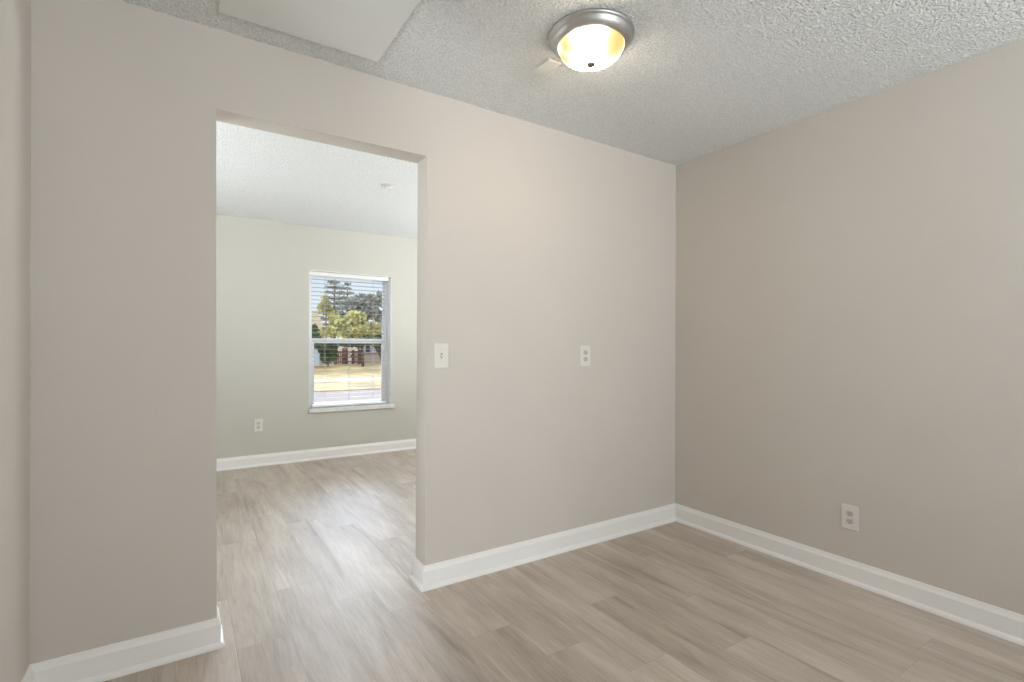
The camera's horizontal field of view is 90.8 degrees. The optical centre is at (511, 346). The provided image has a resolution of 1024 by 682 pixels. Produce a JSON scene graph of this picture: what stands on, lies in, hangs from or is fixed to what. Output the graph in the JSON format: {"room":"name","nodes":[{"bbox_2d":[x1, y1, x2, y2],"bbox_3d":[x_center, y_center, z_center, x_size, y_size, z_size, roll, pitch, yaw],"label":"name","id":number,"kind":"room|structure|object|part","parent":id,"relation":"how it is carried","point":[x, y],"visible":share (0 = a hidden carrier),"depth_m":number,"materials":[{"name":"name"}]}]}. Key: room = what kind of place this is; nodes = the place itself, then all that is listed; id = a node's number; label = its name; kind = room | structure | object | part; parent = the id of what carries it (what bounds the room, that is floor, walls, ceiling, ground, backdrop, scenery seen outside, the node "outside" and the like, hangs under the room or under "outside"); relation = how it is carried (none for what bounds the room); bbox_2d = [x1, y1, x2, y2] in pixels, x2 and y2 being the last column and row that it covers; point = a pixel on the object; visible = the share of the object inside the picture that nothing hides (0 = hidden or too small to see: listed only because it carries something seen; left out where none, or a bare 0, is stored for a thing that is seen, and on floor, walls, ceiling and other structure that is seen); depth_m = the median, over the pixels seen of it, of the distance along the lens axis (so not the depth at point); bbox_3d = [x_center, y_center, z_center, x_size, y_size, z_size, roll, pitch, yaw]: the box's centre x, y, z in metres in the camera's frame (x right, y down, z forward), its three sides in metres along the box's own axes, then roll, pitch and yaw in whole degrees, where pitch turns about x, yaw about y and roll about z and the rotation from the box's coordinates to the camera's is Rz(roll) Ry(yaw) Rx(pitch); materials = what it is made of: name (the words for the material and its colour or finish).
{"room":"empty dining room","nodes":[
{"label":"empty dining room","id":0,"kind":"room"},
{"bbox_2d":[0,0,30,681],"bbox_3d":[-0.421,-0.033,-0.296,0.150,2.440,4.660,0,0,-33],"label":"wall","id":1,"kind":"structure","parent":0,"point":[15,15],"depth_m":1.55,"materials":[{"name":"paint"}]},
{"bbox_2d":[21,665,33,681],"bbox_3d":[-1.439,1.128,1.435,0.027,0.113,0.650,0,0,-33],"label":"baseboard","id":2,"kind":"structure","parent":1,"relation":"attached to","point":[29,674],"depth_m":1.67,"materials":[{"name":"paint"}]},
{"bbox_2d":[216,214,416,458],"bbox_3d":[-1.814,-0.037,5.565,5.900,2.440,0.200,0,0,-33],"label":"wall","id":3,"kind":"structure","parent":0,"point":[263,267],"depth_m":5.13,"materials":[{"name":"paint"}]},
{"bbox_2d":[254,419,262,431],"bbox_3d":[-2.509,0.777,4.993,0.078,0.124,0.009,0,0,-33],"label":"wall outlet","id":4,"kind":"object","parent":3,"relation":"attached to","point":[258,423],"visible":1,"depth_m":4.99,"materials":[{"name":"white plastic"}]},
{"bbox_2d":[217,439,415,470],"bbox_3d":[-1.755,1.127,5.470,5.600,0.113,0.027,0,0,-33],"label":"baseboard","id":5,"kind":"structure","parent":3,"relation":"attached to","point":[231,463],"depth_m":5.25,"materials":[{"name":"paint"}]},
{"bbox_2d":[309,270,393,412],"bbox_3d":[-1.771,-0.053,5.561,0.915,1.488,0.203,0,0,-33],"label":"window","id":6,"kind":"structure","parent":3,"relation":"in","point":[386,308],"depth_m":5.66,"materials":[{"name":"plastic"}]},
{"bbox_3d":[-1.824,-0.396,5.620,0.797,0.719,0.026,0,0,-33],"label":"sash","id":7,"kind":"part","parent":6,"relation":"part of","materials":[{"name":"glass"}]},
{"bbox_3d":[-1.809,0.270,5.595,0.797,0.721,0.026,0,0,-33],"label":"sash","id":8,"kind":"part","parent":6,"relation":"part of","materials":[{"name":"glass"}]},
{"bbox_2d":[310,271,389,407],"bbox_3d":[-1.772,-0.075,5.539,0.865,1.431,0.056,0,0,-33],"label":"window blind","id":9,"kind":"object","parent":6,"relation":"attached to","point":[312,273],"visible":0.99,"depth_m":5.53,"materials":[{"name":"white plastic"}]},
{"bbox_3d":[-1.783,0.627,5.533,0.793,0.026,0.052,0,0,-33],"label":"rail","id":10,"kind":"part","parent":9,"relation":"part of","materials":[{"name":"white plastic"}]},
{"bbox_3d":[-1.562,-0.058,5.675,0.002,1.378,0.051,0,0,-33],"label":"ladder cord","id":11,"kind":"part","parent":9,"relation":"part of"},
{"bbox_3d":[-1.754,0.669,5.532,0.915,0.044,0.133,0,0,-33],"label":"sill","id":12,"kind":"part","parent":6,"relation":"part of","materials":[{"name":"stone"}]},
{"bbox_2d":[29,0,675,663],"bbox_3d":[-0.993,-0.034,2.180,8.200,2.440,0.120,0,0,-33],"label":"wall","id":13,"kind":"structure","parent":0,"point":[537,244],"depth_m":2.03,"materials":[{"name":"paint"}]},
{"bbox_2d":[29,618,224,681],"bbox_3d":[-1.379,1.128,1.845,0.573,0.113,0.027,0,0,-33],"label":"baseboard","id":14,"kind":"structure","parent":13,"relation":"attached to","point":[111,661],"depth_m":1.84,"materials":[{"name":"paint"}]},
{"bbox_2d":[217,606,224,644],"bbox_3d":[-1.189,1.129,2.055,0.027,0.113,0.174,0,0,-33],"label":"baseboard","id":15,"kind":"structure","parent":13,"relation":"attached to","point":[218,613],"depth_m":2.04,"materials":[{"name":"paint"}]},
{"bbox_2d":[408,557,424,591],"bbox_3d":[-0.472,1.131,2.519,0.027,0.113,0.174,0,0,-33],"label":"baseboard","id":16,"kind":"structure","parent":13,"relation":"attached to","point":[416,578],"depth_m":2.52,"materials":[{"name":"paint"}]},
{"bbox_2d":[434,343,448,367],"bbox_3d":[-0.349,0.044,2.513,0.078,0.124,0.020,0,0,-33],"label":"light switch","id":17,"kind":"object","parent":13,"relation":"attached to","point":[441,350],"visible":1,"depth_m":2.52,"materials":[{"name":"white plastic"}]},
{"bbox_2d":[422,503,675,591],"bbox_3d":[0.344,1.133,2.959,1.874,0.113,0.027,0,0,-33],"label":"baseboard","id":18,"kind":"structure","parent":13,"relation":"attached to","point":[440,574],"depth_m":2.83,"materials":[{"name":"paint"}]},
{"bbox_2d":[580,345,589,365],"bbox_3d":[0.441,0.055,3.030,0.078,0.124,0.009,0,0,-33],"label":"wall outlet","id":19,"kind":"object","parent":13,"relation":"attached to","point":[584,349],"visible":1,"depth_m":3.02,"materials":[{"name":"white plastic"}]},
{"bbox_2d":[103,449,1023,681],"bbox_3d":[-0.635,1.247,1.621,8.200,0.120,8.108,0,0,-33],"label":"floor","id":20,"kind":"structure","parent":0,"point":[315,558],"depth_m":2.27,"materials":[{"name":"laminate"}]},
{"bbox_2d":[121,0,1023,238],"bbox_3d":[-0.628,-1.303,1.621,8.200,0.100,8.108,0,0,-33],"label":"ceiling","id":21,"kind":"structure","parent":0,"point":[694,79],"depth_m":2.29,"materials":[{"name":"white paint"}]},
{"bbox_2d":[218,0,419,61],"bbox_3d":[-0.663,-1.248,1.768,0.605,0.011,0.652,0,0,-33],"label":"attic hatch","id":22,"kind":"object","parent":21,"relation":"attached to","point":[366,29],"visible":1,"depth_m":1.91,"materials":[{"name":"white paint"}]},
{"bbox_2d":[381,184,394,188],"bbox_3d":[-0.967,-1.246,3.938,0.100,0.016,0.100,0,0,-33],"label":"smoke detector","id":23,"kind":"object","parent":21,"relation":"attached to","point":[386,186],"visible":1,"depth_m":3.92,"materials":[{"name":"white plastic"}]},
{"bbox_2d":[532,58,560,76],"bbox_3d":[0.153,-1.246,2.252,0.068,0.010,0.122,0,0,-33],"label":"cover plate","id":24,"kind":"object","parent":21,"relation":"attached to","point":[549,64],"visible":1,"depth_m":2.24,"materials":[{"name":"white plastic"}]},
{"bbox_2d":[549,8,634,71],"bbox_3d":[0.318,-1.188,2.029,0.340,0.126,0.340,0,0,-33],"label":"ceiling light","id":25,"kind":"object","parent":21,"relation":"attached to","point":[591,39],"visible":1,"depth_m":1.94,"materials":[{"name":"silver metal"}]},
{"bbox_2d":[675,38,1023,614],"bbox_3d":[2.455,-0.025,1.564,0.150,2.440,4.660,0,0,-33],"label":"wall","id":26,"kind":"structure","parent":0,"point":[849,321],"depth_m":2.48,"materials":[{"name":"paint"}]},
{"bbox_2d":[675,503,1023,645],"bbox_3d":[2.337,1.139,1.579,0.027,0.113,4.510,0,0,-33],"label":"baseboard","id":27,"kind":"structure","parent":26,"relation":"attached to","point":[1002,623],"depth_m":2.47,"materials":[{"name":"paint"}]},
{"bbox_2d":[842,503,858,531],"bbox_3d":[1.714,0.865,2.560,0.009,0.124,0.078,0,0,-33],"label":"wall outlet","id":28,"kind":"object","parent":26,"relation":"attached to","point":[850,514],"visible":1,"depth_m":2.56,"materials":[{"name":"white plastic"}]},
{"bbox_2d":[846,518,852,523],"bbox_3d":[1.711,0.885,2.558,0.002,0.027,0.034,0,0,-33],"label":"receptacle","id":29,"kind":"object","parent":28,"relation":"attached to","point":[848,520],"depth_m":2.56,"materials":[{"name":"white plastic"}]},
{"bbox_2d":[846,510,853,516],"bbox_3d":[1.711,0.846,2.558,0.002,0.027,0.034,0,0,-33],"label":"receptacle","id":30,"kind":"object","parent":28,"relation":"attached to","point":[849,513],"depth_m":2.56,"materials":[{"name":"white plastic"}]},
{"label":"outside","id":31,"kind":"structure","parent":0,"visible":0},
{"bbox_2d":[314,380,380,391],"bbox_3d":[-4.054,1.577,20.069,75.000,0.300,4.300,0,0,-33],"label":"verge","id":32,"kind":"structure","parent":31,"point":[366,384],"depth_m":18.47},
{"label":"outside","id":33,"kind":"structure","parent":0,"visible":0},
{"bbox_2d":[314,363,380,379],"bbox_3d":[-24.314,1.520,51.387,75.000,0.300,67.300,0,0,-33],"label":"lawn","id":34,"kind":"structure","parent":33,"point":[338,371],"depth_m":28.78,"materials":[{"name":"yellow plant"}]},
{"bbox_2d":[312,311,322,364],"bbox_3d":[-17.828,-0.776,40.274,4.288,4.330,7.700,0,0,-33],"label":"house","id":35,"kind":"structure","parent":34,"relation":"on","point":[314,313],"depth_m":39.25,"materials":[{"name":"beige"}]},
{"bbox_3d":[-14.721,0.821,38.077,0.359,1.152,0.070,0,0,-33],"label":"door","id":36,"kind":"part","parent":35,"relation":"part of","materials":[{"name":"white"}]},
{"bbox_2d":[312,323,324,348],"bbox_3d":[-12.655,-0.084,32.200,1.392,2.821,1.314,0,0,-33],"label":"shrub","id":37,"kind":"object","parent":34,"relation":"on","point":[316,334],"visible":0.42,"depth_m":31.94,"materials":[{"name":"green plant"}]},
{"bbox_2d":[317,343,338,365],"bbox_3d":[-13.052,0.489,35.961,1.355,1.983,2.753,0,0,-33],"label":"shrub","id":38,"kind":"object","parent":34,"relation":"on","point":[328,352],"visible":0.91,"depth_m":35.63,"materials":[{"name":"green plant"}]},
{"bbox_2d":[317,294,340,343],"bbox_3d":[-17.448,-1.817,48.182,2.314,6.621,1.682,0,0,18],"label":"young tree","id":39,"kind":"object","parent":34,"relation":"on","point":[333,316],"visible":0.76,"depth_m":47.90,"materials":[{"name":"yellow plant"}]},
{"bbox_2d":[318,279,346,337],"bbox_3d":[-18.433,-3.060,52.541,4.500,9.098,4.580,0,0,-33],"label":"conifer","id":40,"kind":"object","parent":34,"relation":"on","point":[338,297],"visible":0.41,"depth_m":52.62,"materials":[{"name":"green plant"}]},
{"bbox_2d":[327,343,357,363],"bbox_3d":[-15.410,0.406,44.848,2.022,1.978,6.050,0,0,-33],"label":"house","id":41,"kind":"structure","parent":34,"relation":"on","point":[338,347],"depth_m":42.38,"materials":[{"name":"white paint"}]},
{"bbox_2d":[336,282,355,317],"bbox_3d":[-19.322,-3.045,58.958,4.656,9.063,5.257,0,0,-33],"label":"conifer","id":42,"kind":"object","parent":34,"relation":"on","point":[345,283],"visible":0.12,"depth_m":58.71,"materials":[{"name":"green plant"}]},
{"bbox_2d":[334,348,360,363],"bbox_3d":[-13.295,0.755,40.947,2.176,1.292,0.180,0,0,-33],"label":"fence","id":43,"kind":"object","parent":34,"relation":"on","point":[344,353],"visible":0.76,"depth_m":40.83,"materials":[{"name":"red wood"}]},
{"bbox_3d":[-13.606,0.754,40.745,0.180,1.292,0.180,0,0,-33],"label":"post","id":44,"kind":"part","parent":43,"relation":"part of","materials":[{"name":"red wood"}]},
{"bbox_3d":[-13.406,0.755,40.874,0.180,1.292,0.180,0,0,-33],"label":"post","id":45,"kind":"part","parent":43,"relation":"part of","materials":[{"name":"red wood"}]},
{"bbox_2d":[318,310,381,366],"bbox_3d":[-10.792,-0.604,35.722,5.995,4.053,2.557,0,0,-33],"label":"flowering tree","id":46,"kind":"object","parent":34,"relation":"on","point":[338,328],"visible":0.65,"depth_m":35.08,"materials":[{"name":"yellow plant"}]},
{"bbox_2d":[336,343,364,363],"bbox_3d":[-12.801,0.426,39.955,1.197,2.154,2.975,0,0,30],"label":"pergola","id":47,"kind":"object","parent":34,"relation":"on","point":[344,345],"visible":0.54,"depth_m":39.94,"materials":[{"name":"brown"}]},
{"bbox_2d":[342,290,381,323],"bbox_3d":[-13.688,-2.180,51.210,6.886,7.388,2.924,0,0,-27],"label":"broad tree","id":48,"kind":"object","parent":34,"relation":"on","point":[360,306],"visible":0.39,"depth_m":50.02,"materials":[{"name":"green plant"}]},
{"bbox_2d":[356,335,380,362],"bbox_3d":[-11.914,0.166,46.960,5.448,2.478,5.100,0,0,-33],"label":"house","id":49,"kind":"structure","parent":34,"relation":"on","point":[367,349],"depth_m":43.90,"materials":[{"name":"beige paint"}]},
{"bbox_2d":[359,334,381,359],"bbox_3d":[-8.694,0.275,33.597,2.300,2.574,2.594,0,0,40],"label":"leaning tree","id":50,"kind":"object","parent":34,"relation":"on","point":[375,346],"visible":0.09,"depth_m":33.16,"materials":[{"name":"green plant"}]},
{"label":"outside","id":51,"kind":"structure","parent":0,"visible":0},
{"bbox_2d":[314,377,380,381],"bbox_3d":[-5.630,1.563,22.503,75.000,0.300,1.500,0,0,-33],"label":"sidewalk","id":52,"kind":"structure","parent":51,"point":[348,379],"depth_m":21.65,"materials":[{"name":"concrete"}]},
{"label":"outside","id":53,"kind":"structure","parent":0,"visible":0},
{"bbox_2d":[314,389,380,402],"bbox_3d":[-0.741,1.606,14.947,75.000,0.300,7.900,0,0,-33],"label":"street","id":54,"kind":"structure","parent":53,"point":[323,397],"depth_m":14.93,"materials":[{"name":"grey asphalt"}]}
]}

